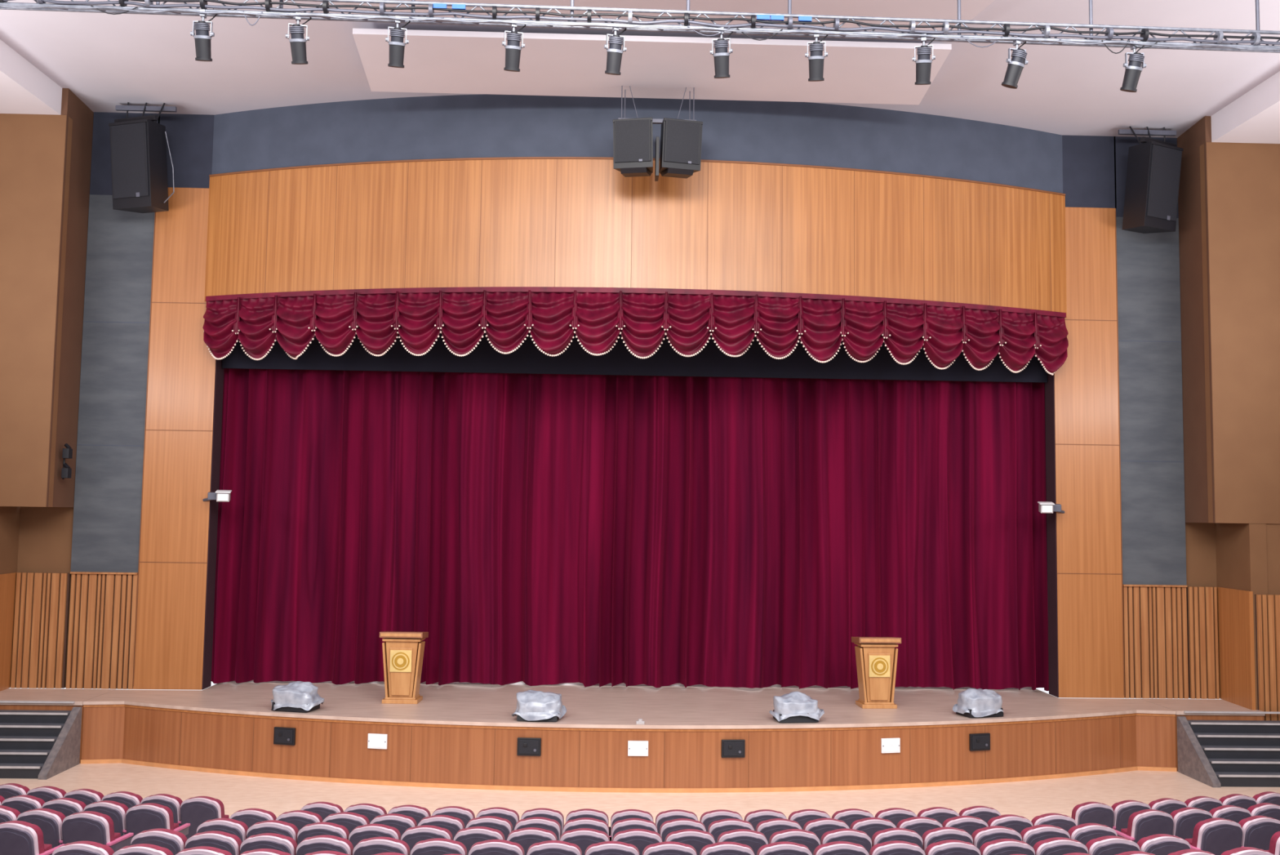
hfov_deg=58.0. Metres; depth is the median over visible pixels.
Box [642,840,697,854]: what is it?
seat
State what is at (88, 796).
seat
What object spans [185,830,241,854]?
seat
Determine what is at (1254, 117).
ceiling
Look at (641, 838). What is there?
seat
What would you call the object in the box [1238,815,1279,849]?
seat
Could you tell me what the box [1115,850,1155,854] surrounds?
seat
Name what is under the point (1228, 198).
wall
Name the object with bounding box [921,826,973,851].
seat
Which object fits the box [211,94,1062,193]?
wall
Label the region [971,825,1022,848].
seat
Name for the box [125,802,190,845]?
seat
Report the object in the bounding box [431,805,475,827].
seat
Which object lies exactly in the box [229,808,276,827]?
seat
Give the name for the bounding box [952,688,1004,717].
stage monitor
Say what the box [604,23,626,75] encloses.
spotlight
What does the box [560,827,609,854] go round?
seat
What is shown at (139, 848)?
seat
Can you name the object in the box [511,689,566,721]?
stage monitor
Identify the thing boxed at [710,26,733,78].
spotlight
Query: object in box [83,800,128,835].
seat
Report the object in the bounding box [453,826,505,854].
seat
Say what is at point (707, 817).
seat
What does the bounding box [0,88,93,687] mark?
wall
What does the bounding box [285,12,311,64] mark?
spotlight
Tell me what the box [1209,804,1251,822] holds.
seat
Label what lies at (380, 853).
seat
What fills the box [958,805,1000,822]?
seat
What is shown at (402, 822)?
seat
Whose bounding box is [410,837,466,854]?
seat
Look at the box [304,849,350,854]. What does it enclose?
seat
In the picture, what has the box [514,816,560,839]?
seat
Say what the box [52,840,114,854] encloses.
seat
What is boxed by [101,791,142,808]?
seat
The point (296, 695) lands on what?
stage monitor
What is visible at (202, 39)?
spotlight
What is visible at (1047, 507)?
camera
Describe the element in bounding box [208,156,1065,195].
trim
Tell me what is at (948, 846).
seat
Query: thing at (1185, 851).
seat
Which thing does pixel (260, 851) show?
seat
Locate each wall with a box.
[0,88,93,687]
[204,159,1066,317]
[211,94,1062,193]
[1177,115,1279,709]
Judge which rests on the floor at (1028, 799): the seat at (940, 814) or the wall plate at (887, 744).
the seat at (940, 814)
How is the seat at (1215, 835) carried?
on the floor
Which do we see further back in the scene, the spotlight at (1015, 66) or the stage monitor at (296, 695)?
the stage monitor at (296, 695)
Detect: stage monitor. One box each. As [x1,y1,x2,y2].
[271,680,324,711]
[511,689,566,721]
[768,691,824,722]
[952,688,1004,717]
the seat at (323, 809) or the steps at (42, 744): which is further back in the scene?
the steps at (42, 744)
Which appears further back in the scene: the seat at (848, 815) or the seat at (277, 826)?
the seat at (848, 815)
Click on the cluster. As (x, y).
(679, 155)
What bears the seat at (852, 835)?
on the floor
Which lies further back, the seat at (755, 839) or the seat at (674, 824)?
the seat at (674, 824)
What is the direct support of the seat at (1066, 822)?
on the floor
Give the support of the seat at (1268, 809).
on the floor
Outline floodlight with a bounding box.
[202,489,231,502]
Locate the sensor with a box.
[61,443,72,479]
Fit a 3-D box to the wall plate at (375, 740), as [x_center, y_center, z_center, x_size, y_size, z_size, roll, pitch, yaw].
[-3.817,4.560,16.772,0.290,0.210,0.039,0,-4,9]
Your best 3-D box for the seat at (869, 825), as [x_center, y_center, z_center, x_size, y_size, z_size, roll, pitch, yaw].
[2.240,4.240,11.235,0.506,0.915,0.426,1,-4,-6]
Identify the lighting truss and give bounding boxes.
[0,0,1279,53]
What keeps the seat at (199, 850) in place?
on the floor
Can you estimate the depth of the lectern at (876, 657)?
18.31 m
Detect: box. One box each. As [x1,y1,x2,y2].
[273,726,295,745]
[516,737,541,755]
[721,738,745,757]
[968,732,990,751]
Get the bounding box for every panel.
[333,0,995,30]
[352,28,951,105]
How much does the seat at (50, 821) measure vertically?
0.915 m
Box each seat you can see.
[0,782,29,799]
[0,795,4,804]
[0,804,20,822]
[0,820,64,854]
[1,794,44,813]
[16,808,66,848]
[26,785,66,802]
[41,797,86,816]
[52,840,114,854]
[62,810,133,852]
[63,788,103,804]
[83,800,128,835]
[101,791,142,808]
[112,843,173,854]
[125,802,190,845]
[130,827,187,854]
[140,793,182,826]
[175,845,231,854]
[180,795,229,838]
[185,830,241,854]
[196,817,248,842]
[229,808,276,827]
[240,832,297,854]
[240,848,291,854]
[246,819,298,845]
[275,809,323,830]
[296,834,353,854]
[297,821,349,844]
[300,801,343,819]
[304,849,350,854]
[322,811,369,833]
[343,803,386,822]
[348,823,400,848]
[352,835,410,854]
[369,813,417,836]
[373,852,405,854]
[386,804,431,825]
[400,824,453,850]
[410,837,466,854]
[417,814,464,839]
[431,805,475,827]
[443,853,463,854]
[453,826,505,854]
[465,815,512,839]
[468,839,524,854]
[475,806,519,830]
[506,826,557,854]
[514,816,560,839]
[520,807,564,835]
[526,840,582,854]
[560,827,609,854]
[563,817,611,840]
[565,808,610,836]
[584,840,639,854]
[608,808,653,836]
[609,817,657,840]
[612,828,662,854]
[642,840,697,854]
[655,808,697,833]
[659,817,706,841]
[664,828,715,854]
[699,808,742,831]
[699,840,755,854]
[707,817,754,842]
[716,828,768,854]
[743,808,786,830]
[755,817,802,843]
[756,840,812,854]
[768,828,820,854]
[787,808,831,829]
[803,817,849,840]
[813,840,869,854]
[820,827,871,853]
[831,808,874,827]
[849,817,896,839]
[869,840,925,854]
[871,827,923,848]
[874,807,917,826]
[896,816,942,836]
[916,806,959,824]
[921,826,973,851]
[924,839,981,854]
[942,815,988,835]
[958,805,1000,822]
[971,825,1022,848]
[979,838,1035,854]
[986,813,1032,833]
[1020,824,1070,846]
[1031,812,1076,831]
[1032,836,1088,854]
[1062,852,1091,854]
[1067,822,1117,844]
[1071,801,1114,827]
[1085,835,1140,854]
[1111,799,1151,831]
[1111,808,1173,843]
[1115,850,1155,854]
[1137,833,1190,854]
[1148,797,1186,813]
[1167,848,1215,854]
[1170,806,1213,839]
[1184,795,1222,811]
[1185,817,1242,854]
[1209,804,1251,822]
[1218,793,1257,808]
[1220,846,1274,854]
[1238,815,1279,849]
[1247,802,1279,819]
[1252,791,1279,804]
[1265,831,1279,854]
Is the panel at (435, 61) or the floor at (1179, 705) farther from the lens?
the floor at (1179, 705)
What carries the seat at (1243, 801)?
on the floor at (1028, 799)
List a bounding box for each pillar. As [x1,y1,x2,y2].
[133,187,223,689]
[1044,207,1124,697]
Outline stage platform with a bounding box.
[80,681,1177,792]
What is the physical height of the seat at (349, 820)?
0.915 m
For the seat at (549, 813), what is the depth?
11.82 m
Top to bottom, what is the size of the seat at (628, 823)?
0.915 m
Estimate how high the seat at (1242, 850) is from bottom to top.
0.915 m
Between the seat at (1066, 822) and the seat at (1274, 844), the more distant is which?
the seat at (1066, 822)
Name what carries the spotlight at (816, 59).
hanging from the lighting truss
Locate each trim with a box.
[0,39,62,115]
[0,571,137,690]
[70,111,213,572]
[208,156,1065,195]
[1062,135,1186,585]
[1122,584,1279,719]
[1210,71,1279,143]
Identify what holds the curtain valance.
attached to the wall at (574, 223)
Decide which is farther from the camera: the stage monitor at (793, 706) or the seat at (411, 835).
the stage monitor at (793, 706)
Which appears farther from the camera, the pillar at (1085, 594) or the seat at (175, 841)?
the pillar at (1085, 594)
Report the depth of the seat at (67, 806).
11.40 m
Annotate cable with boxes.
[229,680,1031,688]
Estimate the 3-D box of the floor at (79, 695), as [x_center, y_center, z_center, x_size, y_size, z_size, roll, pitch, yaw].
[-9.568,4.754,18.457,1.790,0.950,1.240,1,-4,-2]
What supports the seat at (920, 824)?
on the floor
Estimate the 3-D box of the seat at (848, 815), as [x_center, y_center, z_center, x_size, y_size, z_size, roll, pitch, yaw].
[2.210,4.448,12.124,0.506,0.915,0.426,1,-4,-6]
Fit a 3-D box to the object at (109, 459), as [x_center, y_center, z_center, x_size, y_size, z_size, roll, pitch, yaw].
[-8.455,-1.475,19.762,2.055,7.900,0.263,1,-4,-2]
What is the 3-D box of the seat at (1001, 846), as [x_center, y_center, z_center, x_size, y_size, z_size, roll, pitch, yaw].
[2.986,3.841,9.536,0.506,0.915,0.426,1,-4,-8]
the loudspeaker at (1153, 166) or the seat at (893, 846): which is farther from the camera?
the loudspeaker at (1153, 166)
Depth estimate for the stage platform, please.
17.20 m
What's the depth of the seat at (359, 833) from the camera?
10.09 m
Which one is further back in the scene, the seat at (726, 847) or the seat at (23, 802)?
the seat at (23, 802)
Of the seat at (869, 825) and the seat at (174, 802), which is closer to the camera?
the seat at (869, 825)
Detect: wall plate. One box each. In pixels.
[367,733,387,748]
[627,740,648,755]
[880,737,900,752]
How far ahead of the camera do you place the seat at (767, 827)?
10.99 m
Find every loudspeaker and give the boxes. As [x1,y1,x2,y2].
[108,102,177,213]
[1118,126,1183,233]
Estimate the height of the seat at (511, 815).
0.915 m
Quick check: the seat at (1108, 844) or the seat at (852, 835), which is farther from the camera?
the seat at (852, 835)
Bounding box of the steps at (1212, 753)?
[1176,710,1279,786]
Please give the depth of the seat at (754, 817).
11.88 m
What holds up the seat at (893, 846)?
on the floor
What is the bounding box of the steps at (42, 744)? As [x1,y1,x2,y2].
[0,700,82,779]
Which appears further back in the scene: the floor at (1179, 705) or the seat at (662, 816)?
the floor at (1179, 705)
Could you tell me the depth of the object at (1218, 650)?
19.73 m
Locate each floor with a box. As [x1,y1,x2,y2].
[0,688,115,763]
[0,762,1279,826]
[1140,697,1265,770]
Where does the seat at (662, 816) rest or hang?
on the floor at (1028, 799)
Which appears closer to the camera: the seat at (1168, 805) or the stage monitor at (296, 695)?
the seat at (1168, 805)
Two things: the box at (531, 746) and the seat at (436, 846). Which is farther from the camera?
the box at (531, 746)
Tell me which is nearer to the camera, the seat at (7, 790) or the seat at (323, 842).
the seat at (323, 842)
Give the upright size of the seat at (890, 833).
0.915 m
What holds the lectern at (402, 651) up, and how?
on the stage platform
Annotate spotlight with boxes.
[190,8,217,61]
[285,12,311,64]
[385,16,410,67]
[502,19,525,71]
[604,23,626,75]
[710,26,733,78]
[804,30,827,81]
[912,34,935,84]
[1001,36,1028,88]
[1120,41,1146,92]
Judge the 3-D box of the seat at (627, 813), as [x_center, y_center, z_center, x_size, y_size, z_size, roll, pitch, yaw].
[-0.089,4.405,11.974,0.506,0.915,0.426,1,-4,-1]
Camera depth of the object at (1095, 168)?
20.14 m
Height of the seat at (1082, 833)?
0.915 m
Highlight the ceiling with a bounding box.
[0,0,1279,137]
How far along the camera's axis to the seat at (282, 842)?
9.25 m
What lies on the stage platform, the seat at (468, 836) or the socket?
the socket
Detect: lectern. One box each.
[379,631,428,703]
[851,636,901,708]
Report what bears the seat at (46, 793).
on the floor at (1028, 799)
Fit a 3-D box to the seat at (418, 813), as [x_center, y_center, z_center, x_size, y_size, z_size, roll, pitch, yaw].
[-2.392,4.377,12.027,0.506,0.915,0.426,1,-4,3]
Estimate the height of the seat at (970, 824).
0.915 m
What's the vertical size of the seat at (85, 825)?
0.915 m
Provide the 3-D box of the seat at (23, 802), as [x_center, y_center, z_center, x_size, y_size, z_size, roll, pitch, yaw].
[-6.159,4.157,11.655,0.506,0.915,0.426,0,-4,12]
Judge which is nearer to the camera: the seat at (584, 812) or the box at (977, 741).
the seat at (584, 812)
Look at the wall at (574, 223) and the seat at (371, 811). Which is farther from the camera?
the wall at (574, 223)
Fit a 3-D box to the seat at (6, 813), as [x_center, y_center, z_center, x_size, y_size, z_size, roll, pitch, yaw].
[-5.896,3.948,10.697,0.506,0.915,0.426,0,-4,10]
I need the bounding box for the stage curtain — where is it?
[211,368,1048,690]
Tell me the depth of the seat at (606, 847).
9.16 m
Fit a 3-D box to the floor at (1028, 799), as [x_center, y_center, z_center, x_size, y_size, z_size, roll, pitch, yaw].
[0.220,4.761,9.179,27.000,0.200,23.000,1,-4,-2]
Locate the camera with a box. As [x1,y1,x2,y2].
[1037,501,1064,513]
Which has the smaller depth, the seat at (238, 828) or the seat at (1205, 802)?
the seat at (238, 828)
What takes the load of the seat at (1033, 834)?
on the floor
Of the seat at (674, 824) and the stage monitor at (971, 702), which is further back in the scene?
the stage monitor at (971, 702)
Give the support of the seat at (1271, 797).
on the floor at (1028, 799)
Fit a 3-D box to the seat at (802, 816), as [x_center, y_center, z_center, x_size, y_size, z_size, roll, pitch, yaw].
[1.751,4.438,12.078,0.506,0.915,0.426,1,-4,-5]
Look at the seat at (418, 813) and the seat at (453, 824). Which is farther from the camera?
the seat at (418, 813)
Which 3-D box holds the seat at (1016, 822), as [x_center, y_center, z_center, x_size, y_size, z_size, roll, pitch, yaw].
[3.609,4.273,11.418,0.506,0.915,0.426,2,-4,-9]
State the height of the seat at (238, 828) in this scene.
0.915 m
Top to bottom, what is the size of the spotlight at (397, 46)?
0.568 m
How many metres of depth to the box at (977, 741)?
17.31 m
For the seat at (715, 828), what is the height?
0.915 m
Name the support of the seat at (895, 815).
on the floor at (1028, 799)
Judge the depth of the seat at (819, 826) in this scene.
11.03 m
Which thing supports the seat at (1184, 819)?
on the floor
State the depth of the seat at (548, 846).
9.15 m
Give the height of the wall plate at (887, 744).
0.210 m
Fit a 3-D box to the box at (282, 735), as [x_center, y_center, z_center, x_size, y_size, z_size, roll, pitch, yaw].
[-5.261,4.561,17.053,0.340,0.250,0.066,0,-4,14]
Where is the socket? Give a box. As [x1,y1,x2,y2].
[635,718,644,724]
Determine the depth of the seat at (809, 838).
10.11 m
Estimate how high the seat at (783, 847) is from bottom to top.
0.915 m
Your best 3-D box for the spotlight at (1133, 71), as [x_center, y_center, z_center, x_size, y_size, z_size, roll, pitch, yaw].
[5.348,-3.921,12.531,0.268,0.569,0.215,-3,-5,38]
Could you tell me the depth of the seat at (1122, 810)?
12.48 m
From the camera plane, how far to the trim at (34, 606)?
19.21 m
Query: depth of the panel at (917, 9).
15.15 m
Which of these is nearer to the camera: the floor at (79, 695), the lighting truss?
the lighting truss
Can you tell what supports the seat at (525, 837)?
on the floor
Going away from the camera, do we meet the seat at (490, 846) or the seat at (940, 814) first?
the seat at (490, 846)
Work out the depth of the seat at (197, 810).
12.12 m
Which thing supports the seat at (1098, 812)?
on the floor at (1028, 799)
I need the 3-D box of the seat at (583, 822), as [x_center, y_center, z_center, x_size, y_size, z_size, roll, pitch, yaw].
[-0.520,4.191,11.081,0.506,0.915,0.426,1,-4,-1]
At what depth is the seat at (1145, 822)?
11.54 m
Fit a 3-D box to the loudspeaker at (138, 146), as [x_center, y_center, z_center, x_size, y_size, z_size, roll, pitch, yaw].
[-8.339,-4.543,19.292,0.958,1.863,0.737,-1,-5,18]
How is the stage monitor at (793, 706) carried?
on the stage platform
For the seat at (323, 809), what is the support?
on the floor at (1028, 799)
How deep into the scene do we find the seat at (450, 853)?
8.37 m
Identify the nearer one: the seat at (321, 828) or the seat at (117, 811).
the seat at (321, 828)
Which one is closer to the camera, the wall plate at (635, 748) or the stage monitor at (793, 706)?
the wall plate at (635, 748)
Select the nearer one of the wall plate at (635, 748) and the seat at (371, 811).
the seat at (371, 811)
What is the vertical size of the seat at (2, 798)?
0.915 m
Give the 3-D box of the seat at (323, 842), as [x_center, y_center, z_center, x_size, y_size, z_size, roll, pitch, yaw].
[-2.533,3.753,9.371,0.506,0.915,0.426,1,-4,4]
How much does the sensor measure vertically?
0.585 m
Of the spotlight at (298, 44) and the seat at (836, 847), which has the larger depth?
the spotlight at (298, 44)
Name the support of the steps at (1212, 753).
on the floor at (1028, 799)
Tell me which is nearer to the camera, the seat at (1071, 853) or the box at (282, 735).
the seat at (1071, 853)
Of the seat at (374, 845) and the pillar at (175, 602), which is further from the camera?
the pillar at (175, 602)
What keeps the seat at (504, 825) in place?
on the floor
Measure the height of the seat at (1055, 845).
0.915 m
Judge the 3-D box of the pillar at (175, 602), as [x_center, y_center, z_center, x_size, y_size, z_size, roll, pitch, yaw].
[-7.806,0.135,19.715,1.143,8.500,0.425,1,-4,-2]
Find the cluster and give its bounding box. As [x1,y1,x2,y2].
[613,85,702,181]
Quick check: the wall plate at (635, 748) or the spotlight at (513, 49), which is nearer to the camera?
the spotlight at (513, 49)
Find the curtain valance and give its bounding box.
[202,286,1068,375]
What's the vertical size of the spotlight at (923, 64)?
0.569 m
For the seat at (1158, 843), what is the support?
on the floor
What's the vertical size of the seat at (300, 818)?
0.915 m
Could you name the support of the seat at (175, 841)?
on the floor

